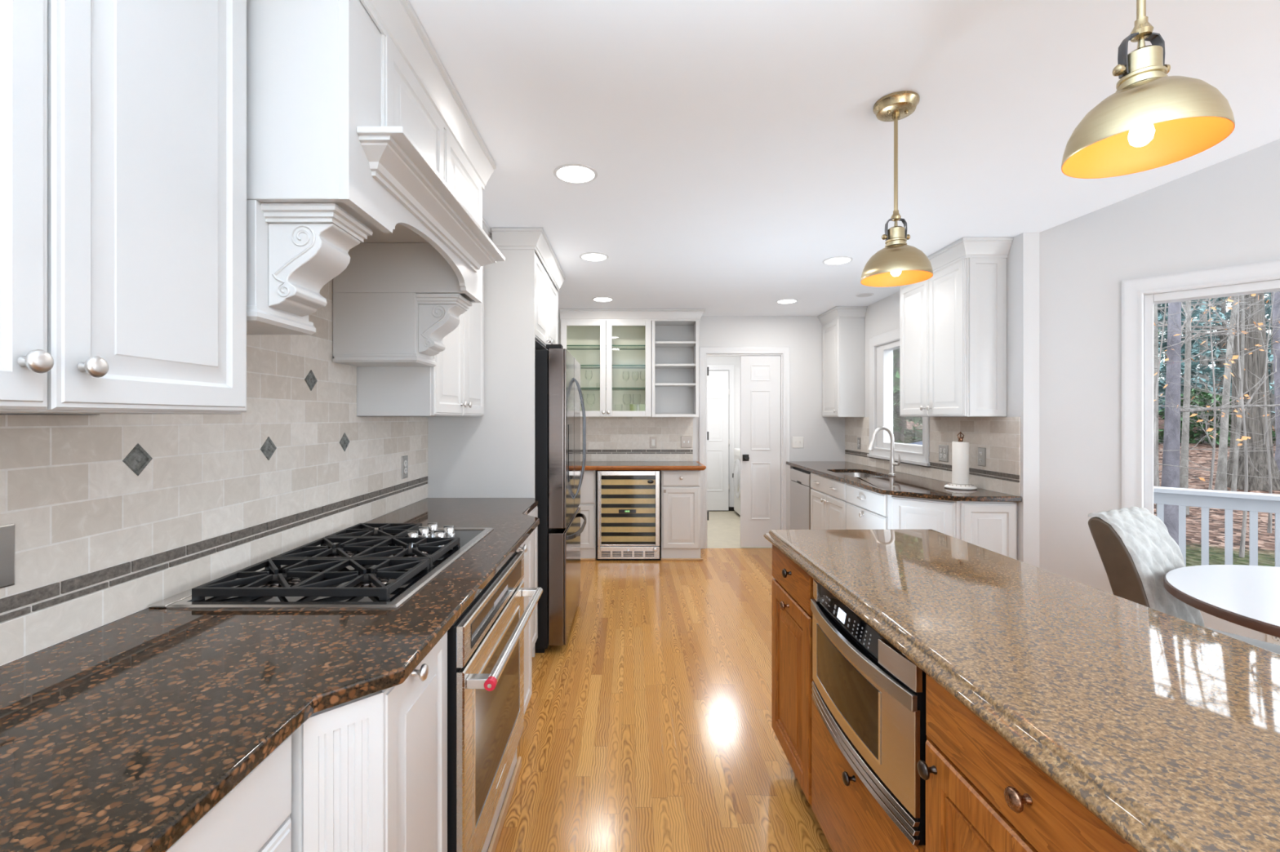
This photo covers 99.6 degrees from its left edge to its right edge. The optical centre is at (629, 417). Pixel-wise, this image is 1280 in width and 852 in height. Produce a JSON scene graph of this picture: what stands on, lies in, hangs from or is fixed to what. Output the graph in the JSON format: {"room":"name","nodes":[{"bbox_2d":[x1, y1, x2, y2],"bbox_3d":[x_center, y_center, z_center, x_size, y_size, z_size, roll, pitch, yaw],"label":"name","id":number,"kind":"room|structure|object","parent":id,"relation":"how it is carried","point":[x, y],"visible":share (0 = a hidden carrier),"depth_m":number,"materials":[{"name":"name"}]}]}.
{"room":"kitchen","nodes":[
{"label":"kitchen","id":0,"kind":"room"},
{"bbox_2d":[0,202,426,417],"bbox_3d":[-1.215,0.150,0.740,0.100,2.440,9.880,0,0,0],"label":"wall","id":1,"kind":"structure","parent":0,"point":[264,202],"depth_m":1.14,"materials":[{"name":"paint"}]},
{"bbox_2d":[0,0,246,414],"bbox_3d":[-0.974,-0.538,0.579,0.380,1.060,1.198,0,0,0],"label":"upper cabinet","id":2,"kind":"object","parent":1,"relation":"attached to","point":[123,122],"visible":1,"depth_m":0.89,"materials":[{"name":"white paint"}]},
{"bbox_2d":[0,202,427,666],"bbox_3d":[-1.157,-0.112,1.245,0.014,1.136,3.690,0,0,0],"label":"tile backsplash","id":3,"kind":"structure","parent":1,"relation":"attached to","point":[114,517],"depth_m":1.41,"materials":[{"name":"tile"}]},
{"bbox_2d":[0,523,14,588],"bbox_3d":[-1.151,0.255,0.955,0.009,0.115,0.115,0,0,0],"label":"switch plate","id":4,"kind":"object","parent":3,"relation":"attached to","point":[6,531],"visible":1,"depth_m":1.00,"materials":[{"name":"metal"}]},
{"bbox_2d":[401,455,408,479],"bbox_3d":[-1.151,0.252,2.767,0.009,0.115,0.070,0,0,0],"label":"wall outlet","id":5,"kind":"object","parent":3,"relation":"attached to","point":[404,459],"visible":1,"depth_m":2.76,"materials":[{"name":"plastic"}]},
{"bbox_2d":[246,0,505,366],"bbox_3d":[-0.835,-0.642,1.742,0.634,0.852,1.103,0,0,0],"label":"range hood","id":6,"kind":"object","parent":1,"relation":"attached to","point":[368,164],"visible":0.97,"depth_m":1.32,"materials":[{"name":"white paint"}]},
{"bbox_2d":[356,126,505,261],"bbox_3d":[-0.571,-0.658,1.738,0.106,0.016,1.011,0,0,0],"label":"mantel shelf","id":7,"kind":"object","parent":6,"relation":"attached to","point":[397,138],"depth_m":1.46,"materials":[{"name":"white paint"}]},
{"bbox_2d":[356,217,491,416],"bbox_3d":[-0.974,-0.538,2.688,0.380,1.060,0.795,0,0,0],"label":"upper cabinet","id":8,"kind":"object","parent":1,"relation":"attached to","point":[454,387],"visible":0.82,"depth_m":2.37,"materials":[{"name":"white paint"}]},
{"bbox_2d":[487,511,832,851],"bbox_3d":[1.343,1.395,1.885,5.015,0.050,12.170,0,0,0],"label":"floor","id":9,"kind":"structure","parent":0,"point":[651,730],"depth_m":2.43,"materials":[{"name":"brown wood"}]},
{"bbox_2d":[166,735,291,851],"bbox_3d":[-0.851,0.928,0.142,0.627,0.884,1.485,0,0,0],"label":"base cabinet","id":10,"kind":"object","parent":9,"relation":"on","point":[254,816],"visible":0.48,"depth_m":0.78,"materials":[{"name":"white paint"}]},
{"bbox_2d":[0,497,539,851],"bbox_3d":[-0.788,0.471,1.245,0.752,0.030,3.690,0,0,0],"label":"countertop","id":11,"kind":"structure","parent":10,"relation":"on","point":[122,735],"depth_m":0.90,"materials":[{"name":"brown stone"}]},
{"bbox_2d":[148,522,493,608],"bbox_3d":[-0.855,0.436,1.752,0.595,0.039,0.920,0,0,0],"label":"gas cooktop","id":12,"kind":"object","parent":11,"relation":"in","point":[361,566],"visible":1,"depth_m":1.50,"materials":[{"name":"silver metal"}]},
{"bbox_2d":[289,631,447,851],"bbox_3d":[-0.788,0.928,1.103,0.752,0.884,0.438,0,0,0],"label":"base cabinet","id":13,"kind":"object","parent":9,"relation":"on","point":[369,773],"visible":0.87,"depth_m":0.97,"materials":[{"name":"white paint"}]},
{"bbox_2d":[426,227,565,657],"bbox_3d":[-0.827,0.151,3.573,0.674,2.438,1.074,0,0,0],"label":"tall cabinet","id":14,"kind":"object","parent":9,"relation":"on","point":[491,455],"visible":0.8,"depth_m":3.09,"materials":[{"name":"white paint"}]},
{"bbox_2d":[481,750,521,851],"bbox_3d":[-0.472,0.928,1.660,0.096,0.884,0.920,0,0,0],"label":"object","id":15,"kind":"object","parent":9,"relation":"on","point":[492,838],"visible":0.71,"depth_m":1.83,"materials":[{"name":"white paint"}]},
{"bbox_2d":[447,551,542,851],"bbox_3d":[-0.667,0.859,1.710,0.667,0.690,0.756,0,0,0],"label":"wall oven","id":16,"kind":"object","parent":15,"relation":"on","point":[486,644],"visible":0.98,"depth_m":1.50,"materials":[{"name":"silver metal"}]},
{"bbox_2d":[515,506,537,715],"bbox_3d":[-0.788,0.928,2.591,0.752,0.884,0.987,0,0,0],"label":"base cabinet","id":17,"kind":"object","parent":9,"relation":"on","point":[530,546],"visible":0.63,"depth_m":2.40,"materials":[{"name":"white paint"}]},
{"bbox_2d":[534,344,586,653],"bbox_3d":[-0.709,0.470,3.601,0.823,1.800,0.938,0,0,0],"label":"refrigerator","id":18,"kind":"object","parent":9,"relation":"on","point":[558,397],"visible":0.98,"depth_m":3.14,"materials":[{"name":"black metal"}]},
{"bbox_2d":[578,470,596,560],"bbox_3d":[-0.540,0.934,5.425,0.420,0.871,0.487,0,0,0],"label":"base cabinet","id":19,"kind":"object","parent":9,"relation":"on","point":[588,505],"visible":0.32,"depth_m":5.18,"materials":[{"name":"white paint"}]},
{"bbox_2d":[596,470,660,559],"bbox_3d":[-0.015,0.936,5.389,0.615,0.868,0.522,0,0,0],"label":"wine cooler","id":20,"kind":"object","parent":9,"relation":"on","point":[628,501],"visible":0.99,"depth_m":5.22,"materials":[{"name":"silver metal"}]},
{"bbox_2d":[597,546,659,559],"bbox_3d":[-0.013,1.290,5.175,0.595,0.120,0.061,0,0,0],"label":"grille","id":21,"kind":"object","parent":20,"relation":"attached to","point":[603,552],"depth_m":5.16,"materials":[{"name":"silver metal"}]},
{"bbox_2d":[660,470,702,560],"bbox_3d":[0.497,0.934,5.410,0.405,0.871,0.516,0,0,0],"label":"base cabinet","id":22,"kind":"object","parent":9,"relation":"on","point":[680,490],"visible":0.91,"depth_m":5.18,"materials":[{"name":"white paint"}]},
{"bbox_2d":[580,461,706,470],"bbox_3d":[-0.015,0.477,5.397,1.470,0.042,0.564,0,0,0],"label":"countertop","id":23,"kind":"structure","parent":22,"relation":"on","point":[589,465],"depth_m":5.17,"materials":[{"name":"brown wood"}]},
{"bbox_2d":[732,448,740,516],"bbox_3d":[1.798,0.905,7.445,0.724,0.930,0.790,0,0,0],"label":"washing machine","id":24,"kind":"object","parent":9,"relation":"on","point":[736,474],"visible":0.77,"depth_m":7.45,"materials":[{"name":"white metal"}]},
{"bbox_2d":[786,464,793,529],"bbox_3d":[1.917,0.928,5.602,0.565,0.883,0.154,0,0,0],"label":"filler panel","id":25,"kind":"object","parent":9,"relation":"on","point":[788,467],"visible":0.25,"depth_m":5.59,"materials":[{"name":"white paint"}]},
{"bbox_2d":[771,544,815,804],"bbox_3d":[0.886,0.934,1.965,0.685,0.871,0.450,0,0,-1],"label":"base cabinet","id":26,"kind":"object","parent":9,"relation":"on","point":[792,588],"visible":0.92,"depth_m":1.91,"materials":[{"name":"brown wood"}]},
{"bbox_2d":[790,466,812,529],"bbox_3d":[1.915,0.936,5.223,0.569,0.868,0.595,0,0,0],"label":"dishwasher","id":27,"kind":"object","parent":9,"relation":"on","point":[800,479],"visible":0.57,"depth_m":5.18,"materials":[{"name":"white metal"}]},
{"bbox_2d":[810,472,848,529],"bbox_3d":[1.902,0.928,4.518,0.596,0.883,0.805,0,0,0],"label":"base cabinet","id":28,"kind":"object","parent":9,"relation":"on","point":[828,502],"visible":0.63,"depth_m":4.48,"materials":[{"name":"white paint"}]},
{"bbox_2d":[786,461,1022,502],"bbox_3d":[1.934,0.471,4.402,0.668,0.030,2.553,0,0,0],"label":"countertop","id":29,"kind":"structure","parent":28,"relation":"on","point":[901,484],"depth_m":3.80,"materials":[{"name":"brown stone"}]},
{"bbox_2d":[836,472,882,477],"bbox_3d":[1.895,0.572,4.470,0.371,0.172,0.690,0,0,0],"label":"sink","id":30,"kind":"object","parent":29,"relation":"in","point":[851,474],"visible":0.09,"depth_m":4.79,"materials":[{"name":"silver metal"}]},
{"bbox_2d":[867,426,900,475],"bbox_3d":[2.033,0.262,4.335,0.232,0.389,0.106,0,0,0],"label":"faucet","id":31,"kind":"object","parent":29,"relation":"on","point":[891,472],"visible":1,"depth_m":4.35,"materials":[{"name":"silver metal"}]},
{"bbox_2d":[943,431,977,489],"bbox_3d":[2.140,0.273,3.500,0.185,0.366,0.185,0,0,0],"label":"paper towel holder","id":32,"kind":"object","parent":29,"relation":"on","point":[949,486],"visible":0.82,"depth_m":3.46,"materials":[{"name":"white ceramic"}]},
{"bbox_2d":[951,441,968,484],"bbox_3d":[2.140,0.290,3.500,0.095,0.270,0.095,0,0,0],"label":"paper towel roll","id":33,"kind":"object","parent":32,"relation":"on","point":[960,451],"visible":1,"depth_m":3.46,"materials":[{"name":"white paper"}]},
{"bbox_2d":[846,483,888,529],"bbox_3d":[1.902,0.928,3.790,0.596,0.883,0.640,0,0,0],"label":"base cabinet","id":34,"kind":"object","parent":9,"relation":"on","point":[866,509],"visible":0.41,"depth_m":3.75,"materials":[{"name":"white paint"}]},
{"bbox_2d":[810,579,926,851],"bbox_3d":[0.891,0.934,1.423,0.690,0.871,0.627,0,0,-1],"label":"base cabinet","id":35,"kind":"object","parent":9,"relation":"on","point":[851,820],"depth_m":1.32,"materials":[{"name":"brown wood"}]},
{"bbox_2d":[888,495,1017,559],"bbox_3d":[1.961,0.928,3.308,0.615,0.883,0.315,0,0,0],"label":"base cabinet","id":36,"kind":"object","parent":9,"relation":"on","point":[990,526],"visible":0.23,"depth_m":3.17,"materials":[{"name":"white paint"}]},
{"bbox_2d":[916,674,1137,851],"bbox_3d":[0.908,0.934,0.431,0.685,0.871,1.352,0,0,-1],"label":"base cabinet","id":37,"kind":"object","parent":9,"relation":"on","point":[983,795],"visible":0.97,"depth_m":0.89,"materials":[{"name":"brown wood"}]},
{"bbox_2d":[764,528,1279,851],"bbox_3d":[0.925,0.477,0.971,0.710,0.042,2.532,0,0,-1],"label":"countertop","id":38,"kind":"structure","parent":37,"relation":"on","point":[1165,728],"depth_m":0.95,"materials":[{"name":"stone"}]},
{"bbox_2d":[1088,506,1279,654],"bbox_3d":[2.277,0.887,2.113,0.450,0.970,0.645,0,0,-27],"label":"dining chair","id":39,"kind":"object","parent":9,"relation":"on","point":[1136,549],"visible":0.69,"depth_m":2.22,"materials":[{"name":"white fabric"}]},
{"bbox_2d":[1163,564,1279,638],"bbox_3d":[2.500,0.995,1.700,1.170,0.751,1.170,0,0,0],"label":"round dining table","id":40,"kind":"object","parent":9,"relation":"on","point":[1248,597],"visible":1,"depth_m":1.93,"materials":[{"name":"white laminate"}]},
{"bbox_2d":[558,315,844,462],"bbox_3d":[0.552,0.150,5.735,3.635,2.440,0.110,0,0,0],"label":"wall","id":41,"kind":"structure","parent":0,"point":[824,437],"depth_m":5.68,"materials":[{"name":"paint"}]},
{"bbox_2d":[560,309,652,417],"bbox_3d":[-0.237,-0.538,5.491,0.905,1.060,0.376,0,0,0],"label":"display cabinet","id":42,"kind":"object","parent":41,"relation":"attached to","point":[606,343],"visible":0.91,"depth_m":5.67,"materials":[{"name":"white paint"}]},
{"bbox_2d":[566,345,644,349],"bbox_3d":[-0.238,-0.721,5.530,0.863,0.012,0.271,0,0,0],"label":"glass shelf","id":43,"kind":"object","parent":42,"relation":"attached to","point":[568,347],"depth_m":5.67,"materials":[{"name":"white"}]},
{"bbox_2d":[580,387,644,390],"bbox_3d":[-0.238,-0.296,5.530,0.863,0.012,0.271,0,0,0],"label":"glass shelf","id":44,"kind":"object","parent":42,"relation":"attached to","point":[582,388],"depth_m":5.67,"materials":[{"name":"white"}]},
{"bbox_2d":[580,364,644,368],"bbox_3d":[-0.238,-0.524,5.530,0.863,0.012,0.271,0,0,0],"label":"glass shelf","id":45,"kind":"object","parent":42,"relation":"attached to","point":[582,366],"depth_m":5.67,"materials":[{"name":"white"}]},
{"bbox_2d":[580,417,693,461],"bbox_3d":[-0.045,0.225,5.674,1.410,0.462,0.010,0,0,0],"label":"tile backsplash","id":46,"kind":"structure","parent":41,"relation":"attached to","point":[607,438],"depth_m":5.67,"materials":[{"name":"tile"}]},
{"bbox_2d":[649,436,656,448],"bbox_3d":[0.243,0.258,5.665,0.070,0.118,0.009,0,0,0],"label":"wall switch","id":47,"kind":"object","parent":46,"relation":"attached to","point":[652,439],"visible":1,"depth_m":5.67,"materials":[{"name":"white plastic"}]},
{"bbox_2d":[680,436,691,447],"bbox_3d":[0.590,0.252,5.662,0.115,0.118,0.016,0,0,0],"label":"wall switch","id":48,"kind":"object","parent":46,"relation":"attached to","point":[686,442],"visible":1,"depth_m":5.67,"materials":[{"name":"plastic"}]},
{"bbox_2d":[651,309,705,417],"bbox_3d":[0.477,-0.538,5.491,0.525,1.060,0.376,0,0,0],"label":"upper cabinet","id":49,"kind":"object","parent":41,"relation":"attached to","point":[674,332],"visible":0.98,"depth_m":5.67,"materials":[{"name":"white paint"}]},
{"bbox_2d":[698,346,790,548],"bbox_3d":[1.200,0.312,5.724,0.950,2.115,0.132,0,0,0],"label":"trim","id":50,"kind":"structure","parent":41,"relation":"attached to","point":[704,352],"depth_m":5.66,"materials":[{"name":"white paint"}]},
{"bbox_2d":[740,355,780,546],"bbox_3d":[1.376,0.351,5.677,0.420,2.013,0.100,0,0,0],"label":"door","id":51,"kind":"structure","parent":41,"relation":"in","point":[760,375],"depth_m":5.69,"materials":[{"name":"white paint"}]},
{"bbox_2d":[792,436,803,448],"bbox_3d":[1.765,0.257,5.672,0.115,0.118,0.016,0,0,0],"label":"wall switch","id":52,"kind":"object","parent":41,"relation":"attached to","point":[797,442],"visible":1,"depth_m":5.67,"materials":[{"name":"white plastic"}]},
{"bbox_2d":[706,356,740,448],"bbox_3d":[1.400,0.150,8.020,1.900,2.440,0.100,0,0,0],"label":"wall","id":53,"kind":"structure","parent":0,"point":[735,361],"depth_m":7.97,"materials":[{"name":"paint"}]},
{"bbox_2d":[706,370,729,511],"bbox_3d":[1.060,0.334,7.934,0.800,2.048,0.042,0,0,0],"label":"door","id":54,"kind":"structure","parent":53,"relation":"in","point":[717,381],"depth_m":7.92,"materials":[{"name":"white paint"}]},
{"bbox_2d":[706,364,734,506],"bbox_3d":[1.052,0.265,7.959,0.965,2.090,0.022,0,0,0],"label":"trim","id":55,"kind":"structure","parent":53,"relation":"attached to","point":[731,368],"depth_m":7.95,"materials":[{"name":"white paint"}]},
{"bbox_2d":[408,0,1279,315],"bbox_3d":[0.868,-1.110,0.790,4.265,0.080,9.980,0,0,0],"label":"ceiling","id":56,"kind":"structure","parent":0,"point":[736,148],"depth_m":1.93,"materials":[{"name":"paint"}]},
{"bbox_2d":[553,163,597,183],"bbox_3d":[-0.238,-1.067,2.367,0.192,0.005,0.192,0,0,0],"label":"recessed light","id":57,"kind":"object","parent":56,"relation":"in","point":[573,173],"visible":1,"depth_m":2.36,"materials":[{"name":"white paint"}]},
{"bbox_2d":[579,252,608,261],"bbox_3d":[-0.238,-1.067,3.588,0.192,0.005,0.192,0,0,0],"label":"recessed light","id":58,"kind":"object","parent":56,"relation":"in","point":[589,256],"visible":1,"depth_m":3.58,"materials":[{"name":"white paint"}]},
{"bbox_2d":[591,297,613,302],"bbox_3d":[-0.245,-1.067,4.870,0.192,0.005,0.192,0,0,0],"label":"recessed light","id":59,"kind":"object","parent":56,"relation":"in","point":[596,299],"visible":1,"depth_m":4.86,"materials":[{"name":"white paint"}]},
{"bbox_2d":[776,298,797,303],"bbox_3d":[1.436,-1.067,4.950,0.192,0.005,0.192,0,0,0],"label":"recessed light","id":60,"kind":"object","parent":56,"relation":"in","point":[784,300],"visible":1,"depth_m":4.95,"materials":[{"name":"white paint"}]},
{"bbox_2d":[822,256,853,265],"bbox_3d":[1.410,-1.067,3.673,0.192,0.005,0.192,0,0,0],"label":"recessed light","id":61,"kind":"object","parent":56,"relation":"in","point":[837,260],"visible":1,"depth_m":3.67,"materials":[{"name":"white paint"}]},
{"bbox_2d":[855,293,874,297],"bbox_3d":[2.040,-1.067,4.700,0.148,0.005,0.148,0,0,0],"label":"recessed light","id":62,"kind":"object","parent":56,"relation":"in","point":[863,295],"visible":1,"depth_m":4.69,"materials":[{"name":"white paint"}]},
{"bbox_2d":[860,90,933,287],"bbox_3d":[0.904,-0.771,1.838,0.221,0.598,0.221,0,0,0],"label":"pendant lamp","id":63,"kind":"object","parent":56,"relation":"hanging from","point":[899,263],"visible":1,"depth_m":1.81,"materials":[{"name":"gold metal"}]},
{"bbox_2d":[884,220,906,247],"bbox_3d":[0.904,-0.627,1.838,0.068,0.090,0.068,0,0,0],"label":"socket","id":64,"kind":"object","parent":63,"relation":"attached to","point":[896,235],"depth_m":1.82,"materials":[{"name":"gold metal"}]},
{"bbox_2d":[1061,0,1235,178],"bbox_3d":[0.904,-0.771,0.956,0.221,0.598,0.221,0,0,0],"label":"pendant lamp","id":65,"kind":"object","parent":56,"relation":"hanging from","point":[1153,118],"visible":1,"depth_m":0.94,"materials":[{"name":"gold metal"}]},
{"bbox_2d":[1115,37,1168,92],"bbox_3d":[0.904,-0.627,0.956,0.068,0.090,0.068,0,0,0],"label":"socket","id":66,"kind":"object","parent":65,"relation":"attached to","point":[1144,63],"depth_m":0.94,"materials":[{"name":"gold metal"}]},
{"bbox_2d":[864,232,1039,568],"bbox_3d":[2.330,0.150,4.400,0.120,2.440,2.560,0,0,0],"label":"wall","id":67,"kind":"structure","parent":0,"point":[882,316],"depth_m":3.12,"materials":[{"name":"paint"}]},
{"bbox_2d":[817,306,866,417],"bbox_3d":[2.119,-0.538,5.424,0.298,1.060,0.510,0,0,0],"label":"upper cabinet","id":68,"kind":"object","parent":67,"relation":"attached to","point":[842,326],"visible":1,"depth_m":5.22,"materials":[{"name":"white paint"}]},
{"bbox_2d":[866,328,930,466],"bbox_3d":[2.303,-0.193,4.585,0.135,1.115,1.030,0,0,0],"label":"window","id":69,"kind":"structure","parent":67,"relation":"in","point":[885,352],"depth_m":4.87,"materials":[{"name":"white paint"}]},
{"bbox_2d":[844,417,1020,496],"bbox_3d":[2.264,0.225,4.410,0.010,0.462,2.540,0,0,0],"label":"tile backsplash","id":70,"kind":"structure","parent":67,"relation":"attached to","point":[1000,437],"depth_m":3.58,"materials":[{"name":"tile"}]},
{"bbox_2d":[857,437,860,449],"bbox_3d":[2.256,0.252,5.330,0.009,0.115,0.070,0,0,0],"label":"wall outlet","id":71,"kind":"object","parent":70,"relation":"attached to","point":[858,438],"visible":1,"depth_m":5.32,"materials":[{"name":"plastic"}]},
{"bbox_2d":[938,444,948,462],"bbox_3d":[2.256,0.255,3.895,0.009,0.118,0.115,0,0,0],"label":"wall switch","id":72,"kind":"object","parent":70,"relation":"attached to","point":[943,450],"visible":1,"depth_m":3.88,"materials":[{"name":"plastic"}]},
{"bbox_2d":[977,447,986,466],"bbox_3d":[2.252,0.250,3.470,0.016,0.118,0.075,0,0,0],"label":"wall switch","id":73,"kind":"object","parent":70,"relation":"attached to","point":[981,451],"visible":1,"depth_m":3.46,"materials":[{"name":"plastic"}]},
{"bbox_2d":[898,237,1013,417],"bbox_3d":[2.119,-0.538,3.622,0.298,1.060,0.847,0,0,0],"label":"upper cabinet","id":74,"kind":"object","parent":67,"relation":"attached to","point":[953,322],"visible":0.99,"depth_m":3.33,"materials":[{"name":"white paint"}]},
{"bbox_2d":[1039,138,1279,642],"bbox_3d":[3.155,-0.105,2.427,2.100,2.950,0.140,0,0,45],"label":"wall","id":75,"kind":"structure","parent":0,"point":[1224,213],"depth_m":2.93,"materials":[{"name":"paint"}]},
{"bbox_2d":[1121,259,1279,514],"bbox_3d":[3.233,0.094,2.303,1.753,1.642,0.165,0,0,45],"label":"window","id":76,"kind":"structure","parent":75,"relation":"in","point":[1137,308],"depth_m":2.81,"materials":[{"name":"white paint"}]},
{"bbox_2d":[1266,634,1279,645],"bbox_3d":[2.986,1.035,2.491,0.070,0.115,0.009,0,0,45],"label":"wall outlet","id":77,"kind":"object","parent":75,"relation":"attached to","point":[1270,639],"visible":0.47,"depth_m":2.50,"materials":[{"name":"white plastic"}]},
{"bbox_2d":[1272,635,1279,642],"bbox_3d":[2.984,1.016,2.490,0.003,0.033,0.033,0,0,-45],"label":"receptacle","id":78,"kind":"object","parent":77,"relation":"attached to","point":[1275,639],"depth_m":2.49,"materials":[{"name":"white plastic"}]},
{"label":"outside","id":79,"kind":"structure","parent":0,"visible":0},
{"bbox_2d":[893,393,1279,566],"bbox_3d":[30.229,-0.899,30.229,137.179,5.739,137.179,0,0,0],"label":"ground","id":80,"kind":"structure","parent":79,"point":[1266,541],"depth_m":7.61,"materials":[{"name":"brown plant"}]},
{"bbox_2d":[893,348,922,444],"bbox_3d":[4.270,-0.855,8.509,1.883,3.759,1.939,0,0,38],"label":"shrub","id":81,"kind":"object","parent":80,"relation":"on","point":[898,421],"visible":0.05,"depth_m":8.54,"materials":[{"name":"green plant"}]},
{"bbox_2d":[893,364,922,440],"bbox_3d":[4.746,-0.874,10.007,1.984,3.388,1.741,0,0,34],"label":"tree","id":82,"kind":"object","parent":80,"relation":"on","point":[907,434],"visible":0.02,"depth_m":9.93,"materials":[{"name":"green plant"}]},
{"bbox_2d":[1158,305,1210,411],"bbox_3d":[26.960,-2.904,27.115,5.555,5.855,5.639,0,0,-19],"label":"evergreen tree","id":83,"kind":"object","parent":80,"relation":"on","point":[1162,305],"visible":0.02,"depth_m":26.99,"materials":[{"name":"green plant"}]},
{"bbox_2d":[1157,297,1231,417],"bbox_3d":[16.248,-1.905,17.173,4.741,5.421,4.658,0,0,0],"label":"evergreen tree","id":84,"kind":"object","parent":80,"relation":"on","point":[1160,317],"visible":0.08,"depth_m":16.24,"materials":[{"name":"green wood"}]},
{"bbox_2d":[1153,292,1271,486],"bbox_3d":[8.924,-2.014,9.184,2.774,7.002,2.069,0,0,-17],"label":"bare tree","id":85,"kind":"object","parent":80,"relation":"on","point":[1155,306],"visible":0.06,"depth_m":9.45,"materials":[{"name":"grey plant"}]},
{"bbox_2d":[1158,299,1271,412],"bbox_3d":[21.678,-2.831,21.109,5.223,6.500,5.110,0,0,0],"label":"evergreen tree","id":86,"kind":"object","parent":80,"relation":"on","point":[1229,310],"visible":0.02,"depth_m":20.70,"materials":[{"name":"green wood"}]},
{"bbox_2d":[1153,291,1277,557],"bbox_3d":[6.733,-0.392,6.206,2.400,4.119,2.430,0,0,17],"label":"bare tree","id":87,"kind":"object","parent":80,"relation":"on","point":[1242,550],"visible":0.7,"depth_m":6.03,"materials":[{"name":"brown plant"}]},
{"bbox_2d":[1153,298,1279,515],"bbox_3d":[8.516,-1.884,8.783,3.525,7.005,3.888,0,0,41],"label":"bare tree","id":88,"kind":"object","parent":80,"relation":"on","point":[1184,481],"visible":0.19,"depth_m":8.38,"materials":[{"name":"grey plant"}]},
{"bbox_2d":[1153,293,1279,514],"bbox_3d":[5.715,-0.135,5.827,2.518,3.791,2.159,0,0,6],"label":"bare tree","id":89,"kind":"object","parent":80,"relation":"on","point":[1243,437],"visible":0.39,"depth_m":5.62,"materials":[{"name":"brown plant"}]},
{"bbox_2d":[1158,293,1275,420],"bbox_3d":[20.577,-2.516,19.349,5.049,6.002,5.974,0,0,27],"label":"evergreen tree","id":90,"kind":"object","parent":80,"relation":"on","point":[1220,364],"visible":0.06,"depth_m":18.89,"materials":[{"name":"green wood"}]},
{"bbox_2d":[1153,292,1279,511],"bbox_3d":[6.632,-0.615,6.374,2.035,4.527,2.865,0,0,-21],"label":"bare tree","id":91,"kind":"object","parent":80,"relation":"on","point":[1214,432],"visible":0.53,"depth_m":6.35,"materials":[{"name":"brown plant"}]},
{"bbox_2d":[1153,294,1279,491],"bbox_3d":[9.188,-1.785,8.620,2.220,6.600,3.329,0,0,19],"label":"bare tree","id":92,"kind":"object","parent":80,"relation":"on","point":[1234,477],"visible":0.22,"depth_m":8.56,"materials":[{"name":"grey plant"}]},
{"bbox_2d":[1158,383,1275,446],"bbox_3d":[16.053,0.042,15.015,2.703,1.991,2.232,0,0,0],"label":"evergreen tree","id":93,"kind":"object","parent":80,"relation":"on","point":[1194,435],"visible":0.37,"depth_m":14.90,"materials":[{"name":"green plant"}]},
{"bbox_2d":[1155,291,1279,533],"bbox_3d":[8.474,-0.259,7.112,2.246,3.827,2.949,0,0,-22],"label":"bare tree","id":94,"kind":"object","parent":80,"relation":"on","point":[1269,517],"visible":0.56,"depth_m":7.17,"materials":[{"name":"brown plant"}]},
{"bbox_2d":[1157,295,1279,491],"bbox_3d":[10.440,-2.397,9.450,4.409,7.616,3.342,0,0,-40],"label":"bare tree","id":95,"kind":"object","parent":80,"relation":"on","point":[1219,485],"visible":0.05,"depth_m":9.23,"materials":[{"name":"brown plant"}]},
{"bbox_2d":[1158,293,1279,490],"bbox_3d":[10.899,-3.200,9.896,3.840,9.007,4.834,0,0,0],"label":"bare tree","id":96,"kind":"object","parent":80,"relation":"on","point":[1255,362],"visible":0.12,"depth_m":9.24,"materials":[{"name":"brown plant"}]},
{"bbox_2d":[1160,297,1279,545],"bbox_3d":[7.090,-1.898,6.537,3.315,7.100,2.552,0,0,19],"label":"bare tree","id":97,"kind":"object","parent":80,"relation":"on","point":[1171,438],"visible":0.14,"depth_m":6.59,"materials":[{"name":"grey plant"}]},
{"bbox_2d":[1182,292,1275,428],"bbox_3d":[21.207,-5.272,18.104,2.462,11.481,5.824,0,0,-31],"label":"bare tree","id":98,"kind":"object","parent":80,"relation":"on","point":[1272,376],"visible":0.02,"depth_m":18.02,"materials":[{"name":"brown plant"}]},
{"bbox_2d":[1194,293,1271,387],"bbox_3d":[27.148,-3.442,22.696,5.441,7.003,5.475,0,0,38],"label":"evergreen tree","id":99,"kind":"object","parent":80,"relation":"on","point":[1269,347],"visible":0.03,"depth_m":22.83,"materials":[{"name":"green plant"}]},
{"bbox_2d":[1195,299,1273,440],"bbox_3d":[18.233,-4.457,16.246,3.122,10.597,6.520,0,0,-12],"label":"bare tree","id":100,"kind":"object","parent":80,"relation":"on","point":[1206,362],"visible":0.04,"depth_m":16.98,"materials":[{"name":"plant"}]},
{"bbox_2d":[1212,292,1271,396],"bbox_3d":[24.593,-2.692,19.598,5.635,6.313,5.559,0,0,41],"label":"evergreen tree","id":101,"kind":"object","parent":80,"relation":"on","point":[1267,295],"visible":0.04,"depth_m":20.26,"materials":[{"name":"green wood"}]},
{"bbox_2d":[1271,291,1279,472],"bbox_3d":[13.681,-3.564,11.193,3.904,9.685,3.739,0,0,12],"label":"bare tree","id":102,"kind":"object","parent":80,"relation":"on","point":[1277,295],"visible":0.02,"depth_m":11.04,"materials":[{"name":"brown plant"}]},
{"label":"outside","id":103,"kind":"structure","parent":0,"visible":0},
{"bbox_3d":[4.334,1.490,2.686,5.412,0.040,5.412,0,0,0],"label":"deck","id":104,"kind":"object","parent":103,"visible":0},
{"bbox_2d":[1153,486,1279,567],"bbox_3d":[4.781,0.993,3.134,5.800,0.955,0.140,0,0,45],"label":"deck railing","id":105,"kind":"object","parent":104,"relation":"on","point":[1254,503],"visible":0.09,"depth_m":3.75,"materials":[{"name":"grey paint"}]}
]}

